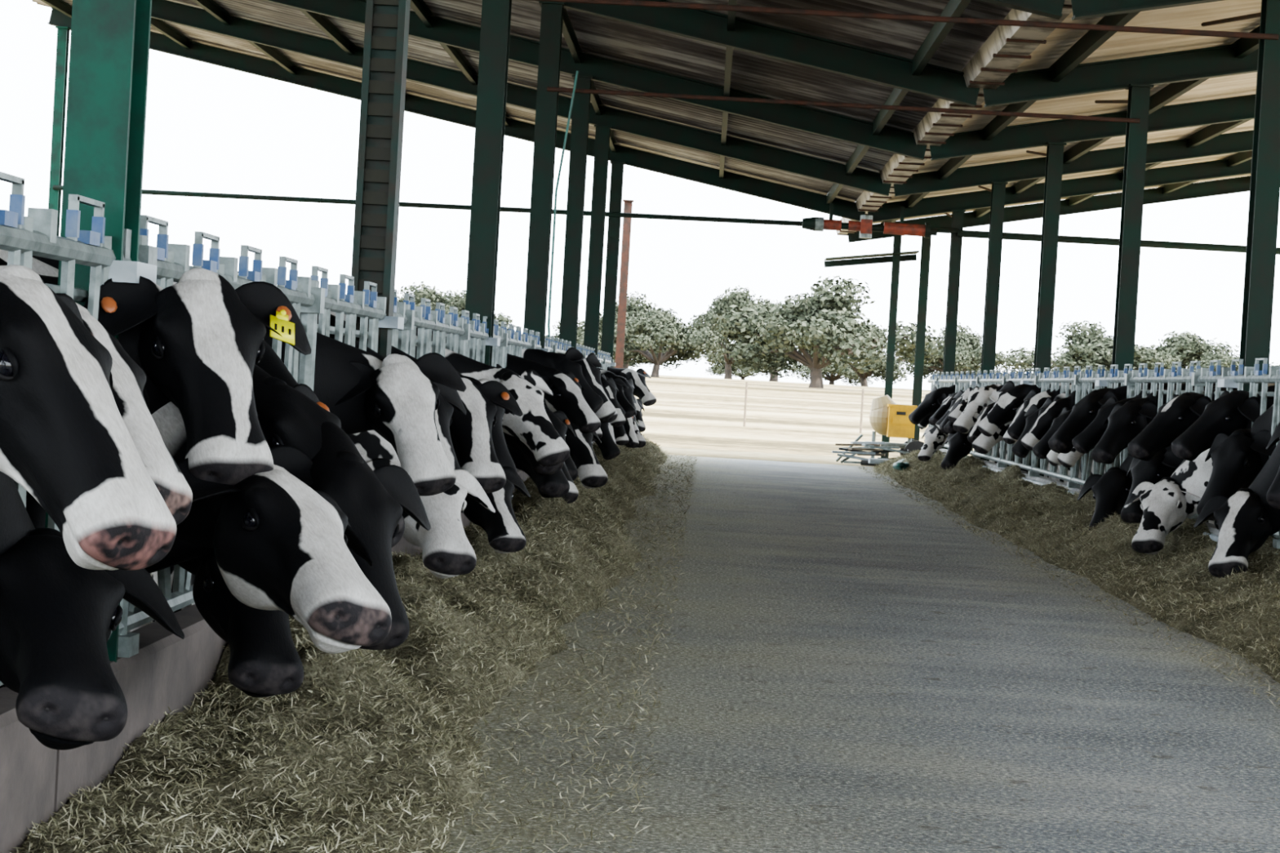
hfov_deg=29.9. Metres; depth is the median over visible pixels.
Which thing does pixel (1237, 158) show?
roof purlin
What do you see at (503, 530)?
cow
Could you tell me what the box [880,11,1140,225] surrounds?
ridge beam
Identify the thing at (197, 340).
cow
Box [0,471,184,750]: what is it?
cow
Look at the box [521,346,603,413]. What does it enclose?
cow
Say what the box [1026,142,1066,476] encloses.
steel column
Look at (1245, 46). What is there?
roof purlin
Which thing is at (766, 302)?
tree
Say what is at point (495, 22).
steel column
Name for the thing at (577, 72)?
rope
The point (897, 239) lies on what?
steel column
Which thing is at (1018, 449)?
cow
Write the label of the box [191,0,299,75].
brace
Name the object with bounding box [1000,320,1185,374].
tree
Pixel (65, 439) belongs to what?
cow
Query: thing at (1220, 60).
rafter
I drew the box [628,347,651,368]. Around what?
tree
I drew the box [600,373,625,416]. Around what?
cow
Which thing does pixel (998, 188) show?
steel column
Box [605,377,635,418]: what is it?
cow
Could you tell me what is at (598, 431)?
cow
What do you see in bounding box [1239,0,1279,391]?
steel column
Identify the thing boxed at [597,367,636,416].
cow
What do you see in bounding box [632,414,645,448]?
cow
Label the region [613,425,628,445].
cow
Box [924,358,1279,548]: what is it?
fence
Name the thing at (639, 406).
cow
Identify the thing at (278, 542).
cow
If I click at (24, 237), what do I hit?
fence
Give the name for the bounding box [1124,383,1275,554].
cow
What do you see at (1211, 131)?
roof purlin
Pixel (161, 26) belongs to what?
brace
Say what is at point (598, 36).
ceiling
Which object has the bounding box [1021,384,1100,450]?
cow
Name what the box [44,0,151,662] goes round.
steel column
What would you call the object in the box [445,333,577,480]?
cow
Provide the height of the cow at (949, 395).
1.437 m
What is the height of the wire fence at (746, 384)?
1.256 m
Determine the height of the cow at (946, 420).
1.437 m
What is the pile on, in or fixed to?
on the floor
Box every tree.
[396,281,496,315]
[446,289,515,332]
[545,317,631,367]
[576,291,686,368]
[599,306,729,377]
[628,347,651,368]
[681,284,786,378]
[704,295,813,382]
[705,362,784,379]
[711,275,944,388]
[786,362,874,386]
[811,320,914,386]
[900,322,1009,378]
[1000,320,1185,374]
[1136,330,1269,372]
[1186,350,1239,372]
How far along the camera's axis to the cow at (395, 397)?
8.64 m
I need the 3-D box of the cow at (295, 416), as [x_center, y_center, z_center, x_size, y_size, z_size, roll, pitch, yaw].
[-2.100,0.160,6.964,3.047,1.437,0.833,3,1,11]
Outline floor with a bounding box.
[441,454,1279,852]
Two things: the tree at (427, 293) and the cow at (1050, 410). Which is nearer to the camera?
the cow at (1050, 410)
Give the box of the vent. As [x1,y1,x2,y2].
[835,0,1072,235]
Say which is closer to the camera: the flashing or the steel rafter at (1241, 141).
the steel rafter at (1241, 141)
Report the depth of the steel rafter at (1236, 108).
24.61 m
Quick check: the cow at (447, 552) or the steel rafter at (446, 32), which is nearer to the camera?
the cow at (447, 552)
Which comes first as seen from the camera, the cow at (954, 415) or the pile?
the cow at (954, 415)
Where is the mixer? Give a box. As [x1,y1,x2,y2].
[865,395,924,457]
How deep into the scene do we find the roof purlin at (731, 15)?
22.99 m
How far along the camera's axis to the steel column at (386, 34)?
10.30 m
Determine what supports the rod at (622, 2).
attached to the steel column at (1264, 185)
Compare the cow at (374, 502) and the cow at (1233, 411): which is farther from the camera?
the cow at (1233, 411)
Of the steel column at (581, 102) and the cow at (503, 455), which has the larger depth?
the steel column at (581, 102)
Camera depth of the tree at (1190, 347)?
197.67 m
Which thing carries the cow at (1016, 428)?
on the floor
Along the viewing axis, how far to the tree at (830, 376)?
302.29 m
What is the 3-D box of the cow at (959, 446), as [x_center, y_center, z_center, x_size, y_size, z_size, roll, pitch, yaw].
[4.997,0.142,28.257,2.907,1.435,0.722,3,1,-3]
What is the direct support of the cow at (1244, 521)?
on the floor
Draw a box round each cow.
[0,249,391,653]
[0,257,311,484]
[0,264,176,570]
[0,364,404,688]
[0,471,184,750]
[26,255,303,697]
[75,302,192,525]
[126,281,466,632]
[151,430,495,622]
[190,312,466,604]
[254,339,431,649]
[317,313,523,493]
[330,311,530,553]
[414,346,515,471]
[415,335,569,466]
[416,327,569,497]
[416,331,563,475]
[431,330,578,503]
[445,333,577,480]
[505,353,600,433]
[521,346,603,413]
[543,400,607,488]
[556,352,615,421]
[592,427,602,440]
[594,422,620,459]
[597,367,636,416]
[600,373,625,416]
[600,375,626,426]
[600,409,617,422]
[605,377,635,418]
[607,366,656,406]
[608,422,616,444]
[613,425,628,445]
[622,416,639,448]
[632,394,638,427]
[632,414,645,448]
[634,395,645,431]
[908,384,996,463]
[917,414,991,462]
[917,426,999,461]
[928,386,1014,466]
[935,390,1022,470]
[939,382,1027,471]
[941,426,973,469]
[942,390,1009,466]
[943,421,957,434]
[948,382,1051,478]
[952,383,1059,480]
[967,401,1067,483]
[972,406,1083,487]
[977,380,1093,475]
[993,401,1070,475]
[1003,382,1105,474]
[1007,384,1071,439]
[1011,382,1094,457]
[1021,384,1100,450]
[1032,386,1106,458]
[1046,373,1164,466]
[1048,382,1167,453]
[1057,382,1142,467]
[1071,382,1214,524]
[1076,382,1215,530]
[1091,371,1222,463]
[1120,370,1275,538]
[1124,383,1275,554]
[1127,387,1237,461]
[1171,385,1275,461]
[1193,440,1279,577]
[1196,404,1277,520]
[1266,422,1279,508]
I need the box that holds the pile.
[831,434,909,466]
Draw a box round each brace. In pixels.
[40,0,71,17]
[151,17,195,48]
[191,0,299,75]
[298,8,356,55]
[410,0,511,126]
[562,8,617,152]
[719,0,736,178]
[944,12,1261,217]
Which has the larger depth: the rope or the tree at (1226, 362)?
the tree at (1226, 362)
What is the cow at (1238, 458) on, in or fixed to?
on the floor
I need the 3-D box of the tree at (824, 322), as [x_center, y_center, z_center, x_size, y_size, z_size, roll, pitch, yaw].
[10.550,-5.064,133.823,13.260,6.684,12.149,3,1,2]
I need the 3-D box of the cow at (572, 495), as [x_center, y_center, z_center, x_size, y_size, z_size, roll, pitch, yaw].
[-1.871,0.008,15.242,3.039,1.437,0.671,3,1,3]
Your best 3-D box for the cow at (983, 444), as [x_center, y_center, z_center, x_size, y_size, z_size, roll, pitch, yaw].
[4.873,0.208,24.550,2.948,1.437,0.685,3,1,-2]
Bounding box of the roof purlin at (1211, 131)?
[1066,119,1251,206]
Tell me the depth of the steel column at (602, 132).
29.50 m
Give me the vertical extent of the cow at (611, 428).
1.437 m
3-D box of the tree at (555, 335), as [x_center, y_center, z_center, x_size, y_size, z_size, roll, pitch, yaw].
[-6.933,-8.390,249.671,10.954,6.027,11.956,4,1,36]
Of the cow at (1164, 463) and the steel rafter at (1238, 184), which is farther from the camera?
the steel rafter at (1238, 184)
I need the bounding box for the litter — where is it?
[440,459,1279,852]
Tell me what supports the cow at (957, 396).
on the floor
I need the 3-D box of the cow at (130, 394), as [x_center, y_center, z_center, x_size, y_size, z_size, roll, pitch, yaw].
[-2.245,0.191,5.001,2.863,1.437,0.759,3,1,8]
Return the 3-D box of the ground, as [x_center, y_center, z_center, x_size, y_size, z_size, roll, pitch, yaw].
[25.461,-2.070,194.352,360.000,1.554,450.000,3,1,2]
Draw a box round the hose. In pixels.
[893,458,909,470]
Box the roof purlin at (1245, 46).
[973,25,1260,217]
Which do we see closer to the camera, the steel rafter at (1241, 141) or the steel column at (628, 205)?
the steel rafter at (1241, 141)
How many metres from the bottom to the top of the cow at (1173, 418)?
1.433 m
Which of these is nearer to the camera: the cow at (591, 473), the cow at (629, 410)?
the cow at (591, 473)
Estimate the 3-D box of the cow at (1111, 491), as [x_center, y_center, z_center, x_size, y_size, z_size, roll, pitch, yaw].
[4.652,0.345,17.040,2.973,1.437,0.702,3,1,5]
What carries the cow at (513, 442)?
on the floor
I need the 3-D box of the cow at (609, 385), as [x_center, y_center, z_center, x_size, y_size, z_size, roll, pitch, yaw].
[-1.642,-0.144,23.558,3.015,1.435,0.713,3,1,6]
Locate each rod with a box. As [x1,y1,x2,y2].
[53,185,1279,254]
[528,0,1278,39]
[546,87,1139,123]
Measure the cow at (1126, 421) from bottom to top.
1.437 m
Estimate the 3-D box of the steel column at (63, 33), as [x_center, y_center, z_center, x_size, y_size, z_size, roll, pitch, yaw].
[-8.458,-2.911,34.606,0.240,5.669,0.240,3,1,2]
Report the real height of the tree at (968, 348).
4.985 m
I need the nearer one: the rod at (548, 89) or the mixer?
the rod at (548, 89)
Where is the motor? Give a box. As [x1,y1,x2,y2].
[801,202,937,238]
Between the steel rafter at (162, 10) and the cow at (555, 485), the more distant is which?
the steel rafter at (162, 10)
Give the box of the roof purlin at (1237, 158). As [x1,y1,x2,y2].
[1158,151,1252,194]
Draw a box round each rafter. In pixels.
[47,7,865,222]
[151,0,891,196]
[262,0,926,159]
[536,0,979,106]
[847,175,1250,242]
[867,159,1251,222]
[893,129,1253,196]
[929,93,1255,160]
[977,0,1064,19]
[982,44,1258,107]
[1071,0,1225,20]
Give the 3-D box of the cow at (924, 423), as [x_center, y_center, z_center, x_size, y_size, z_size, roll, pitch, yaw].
[5.172,0.063,32.603,2.795,1.434,0.704,3,1,-2]
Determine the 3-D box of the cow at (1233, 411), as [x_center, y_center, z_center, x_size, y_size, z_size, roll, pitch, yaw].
[4.642,0.392,14.539,2.840,1.433,0.720,3,1,6]
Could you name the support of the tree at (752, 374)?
on the ground
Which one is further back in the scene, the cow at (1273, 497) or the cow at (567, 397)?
the cow at (567, 397)
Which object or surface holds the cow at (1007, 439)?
on the floor
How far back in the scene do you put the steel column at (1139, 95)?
19.78 m
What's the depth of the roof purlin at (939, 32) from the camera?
19.56 m
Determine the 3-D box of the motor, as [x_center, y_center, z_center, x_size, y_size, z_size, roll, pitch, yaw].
[3.245,-2.890,33.874,1.900,0.470,0.212,3,1,2]
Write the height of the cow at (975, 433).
1.437 m
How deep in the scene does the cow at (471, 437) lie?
10.48 m
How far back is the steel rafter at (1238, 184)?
39.04 m
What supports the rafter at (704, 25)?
on the steel column
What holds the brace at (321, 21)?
attached to the rafter
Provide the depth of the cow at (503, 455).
11.91 m
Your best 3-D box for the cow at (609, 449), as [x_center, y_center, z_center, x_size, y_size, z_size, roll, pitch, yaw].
[-1.673,-0.133,22.907,2.991,1.437,0.682,3,1,-1]
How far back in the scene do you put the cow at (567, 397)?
16.55 m
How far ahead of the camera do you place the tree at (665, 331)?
160.62 m
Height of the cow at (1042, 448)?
1.437 m
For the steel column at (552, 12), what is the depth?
19.91 m
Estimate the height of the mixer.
1.068 m
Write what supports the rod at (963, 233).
attached to the steel column at (617, 167)
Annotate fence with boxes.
[0,171,615,685]
[645,377,906,433]
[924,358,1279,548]
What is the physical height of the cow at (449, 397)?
1.435 m
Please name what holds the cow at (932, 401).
on the floor
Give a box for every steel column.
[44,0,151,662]
[48,26,70,235]
[351,0,410,357]
[465,0,511,365]
[523,0,566,348]
[559,75,592,348]
[583,124,611,367]
[600,160,625,367]
[614,200,633,368]
[877,234,902,458]
[911,235,931,440]
[941,209,965,449]
[980,181,1008,461]
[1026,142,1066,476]
[1105,83,1154,472]
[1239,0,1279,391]
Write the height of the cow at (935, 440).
1.435 m
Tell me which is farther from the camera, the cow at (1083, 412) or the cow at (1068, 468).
the cow at (1068, 468)
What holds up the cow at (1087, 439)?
on the floor
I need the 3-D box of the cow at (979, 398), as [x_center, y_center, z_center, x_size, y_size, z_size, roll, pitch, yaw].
[4.914,0.172,26.454,2.977,1.436,0.669,3,1,1]
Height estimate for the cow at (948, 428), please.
1.437 m
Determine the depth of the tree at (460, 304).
169.40 m
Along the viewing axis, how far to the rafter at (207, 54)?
34.38 m
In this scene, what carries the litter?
on the floor
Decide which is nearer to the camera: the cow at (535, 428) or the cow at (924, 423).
the cow at (535, 428)
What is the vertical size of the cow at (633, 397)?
1.437 m
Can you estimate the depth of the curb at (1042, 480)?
23.13 m
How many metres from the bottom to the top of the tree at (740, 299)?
8.272 m
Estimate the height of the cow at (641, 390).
1.437 m
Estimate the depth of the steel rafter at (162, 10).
29.56 m
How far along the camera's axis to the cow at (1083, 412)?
18.79 m
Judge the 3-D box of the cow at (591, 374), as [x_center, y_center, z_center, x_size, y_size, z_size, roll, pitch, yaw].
[-1.734,-0.074,19.764,3.042,1.437,0.689,3,1,5]
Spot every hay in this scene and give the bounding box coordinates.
[10,432,697,852]
[857,449,1279,706]
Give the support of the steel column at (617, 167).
on the floor
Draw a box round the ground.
[635,374,973,466]
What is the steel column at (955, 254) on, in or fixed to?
on the floor
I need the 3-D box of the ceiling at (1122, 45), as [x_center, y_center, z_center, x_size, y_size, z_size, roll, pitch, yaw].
[7.184,-3.479,18.143,8.650,1.668,42.800,3,1,2]
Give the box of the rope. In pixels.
[547,71,578,337]
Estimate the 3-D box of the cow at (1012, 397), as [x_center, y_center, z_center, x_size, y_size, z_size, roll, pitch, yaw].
[4.847,0.218,23.936,2.962,1.437,0.677,3,1,-1]
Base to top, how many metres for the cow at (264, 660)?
1.437 m
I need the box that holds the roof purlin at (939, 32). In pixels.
[826,0,971,204]
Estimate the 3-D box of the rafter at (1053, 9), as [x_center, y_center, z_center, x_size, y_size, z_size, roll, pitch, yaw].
[-3.180,-4.120,15.223,11.894,2.432,0.130,3,1,2]
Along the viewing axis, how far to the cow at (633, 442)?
28.61 m
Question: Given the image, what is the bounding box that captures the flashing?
[824,250,919,267]
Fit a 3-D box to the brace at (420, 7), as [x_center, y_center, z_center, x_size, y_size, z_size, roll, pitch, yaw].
[-2.419,-4.030,15.954,0.060,0.140,37.900,3,1,2]
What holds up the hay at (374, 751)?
on the floor
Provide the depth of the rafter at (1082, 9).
15.07 m
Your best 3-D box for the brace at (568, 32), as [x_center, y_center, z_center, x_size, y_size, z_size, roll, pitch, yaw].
[-0.888,-3.655,15.917,0.060,0.140,37.900,3,1,2]
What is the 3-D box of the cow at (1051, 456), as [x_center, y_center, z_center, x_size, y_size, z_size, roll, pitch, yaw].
[4.831,0.290,20.208,2.770,1.433,0.704,3,1,-2]
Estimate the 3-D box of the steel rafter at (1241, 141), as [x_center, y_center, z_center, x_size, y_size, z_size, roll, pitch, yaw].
[7.334,-3.478,29.345,8.404,1.786,0.130,3,1,2]
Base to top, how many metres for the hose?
0.129 m
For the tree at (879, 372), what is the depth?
212.27 m
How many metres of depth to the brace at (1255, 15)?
17.17 m
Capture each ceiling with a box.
[31,0,1012,202]
[872,0,1261,224]
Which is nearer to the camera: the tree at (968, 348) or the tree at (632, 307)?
the tree at (968, 348)
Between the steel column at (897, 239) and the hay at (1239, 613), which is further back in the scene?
the steel column at (897, 239)
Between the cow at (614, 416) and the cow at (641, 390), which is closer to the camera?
the cow at (614, 416)
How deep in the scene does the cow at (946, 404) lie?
29.94 m
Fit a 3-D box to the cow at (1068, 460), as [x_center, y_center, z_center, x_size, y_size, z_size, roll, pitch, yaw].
[4.812,0.302,19.658,2.787,1.437,0.674,3,1,3]
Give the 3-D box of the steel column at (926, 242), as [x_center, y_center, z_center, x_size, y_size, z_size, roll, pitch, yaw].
[4.570,-1.297,39.169,0.240,3.750,0.240,3,1,2]
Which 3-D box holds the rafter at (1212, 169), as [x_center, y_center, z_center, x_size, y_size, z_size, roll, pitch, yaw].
[7.470,-3.566,34.143,8.404,1.786,0.130,3,1,2]
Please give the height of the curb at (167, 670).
0.350 m
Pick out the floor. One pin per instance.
(1016, 696)
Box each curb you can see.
[0,440,595,852]
[921,447,1278,554]

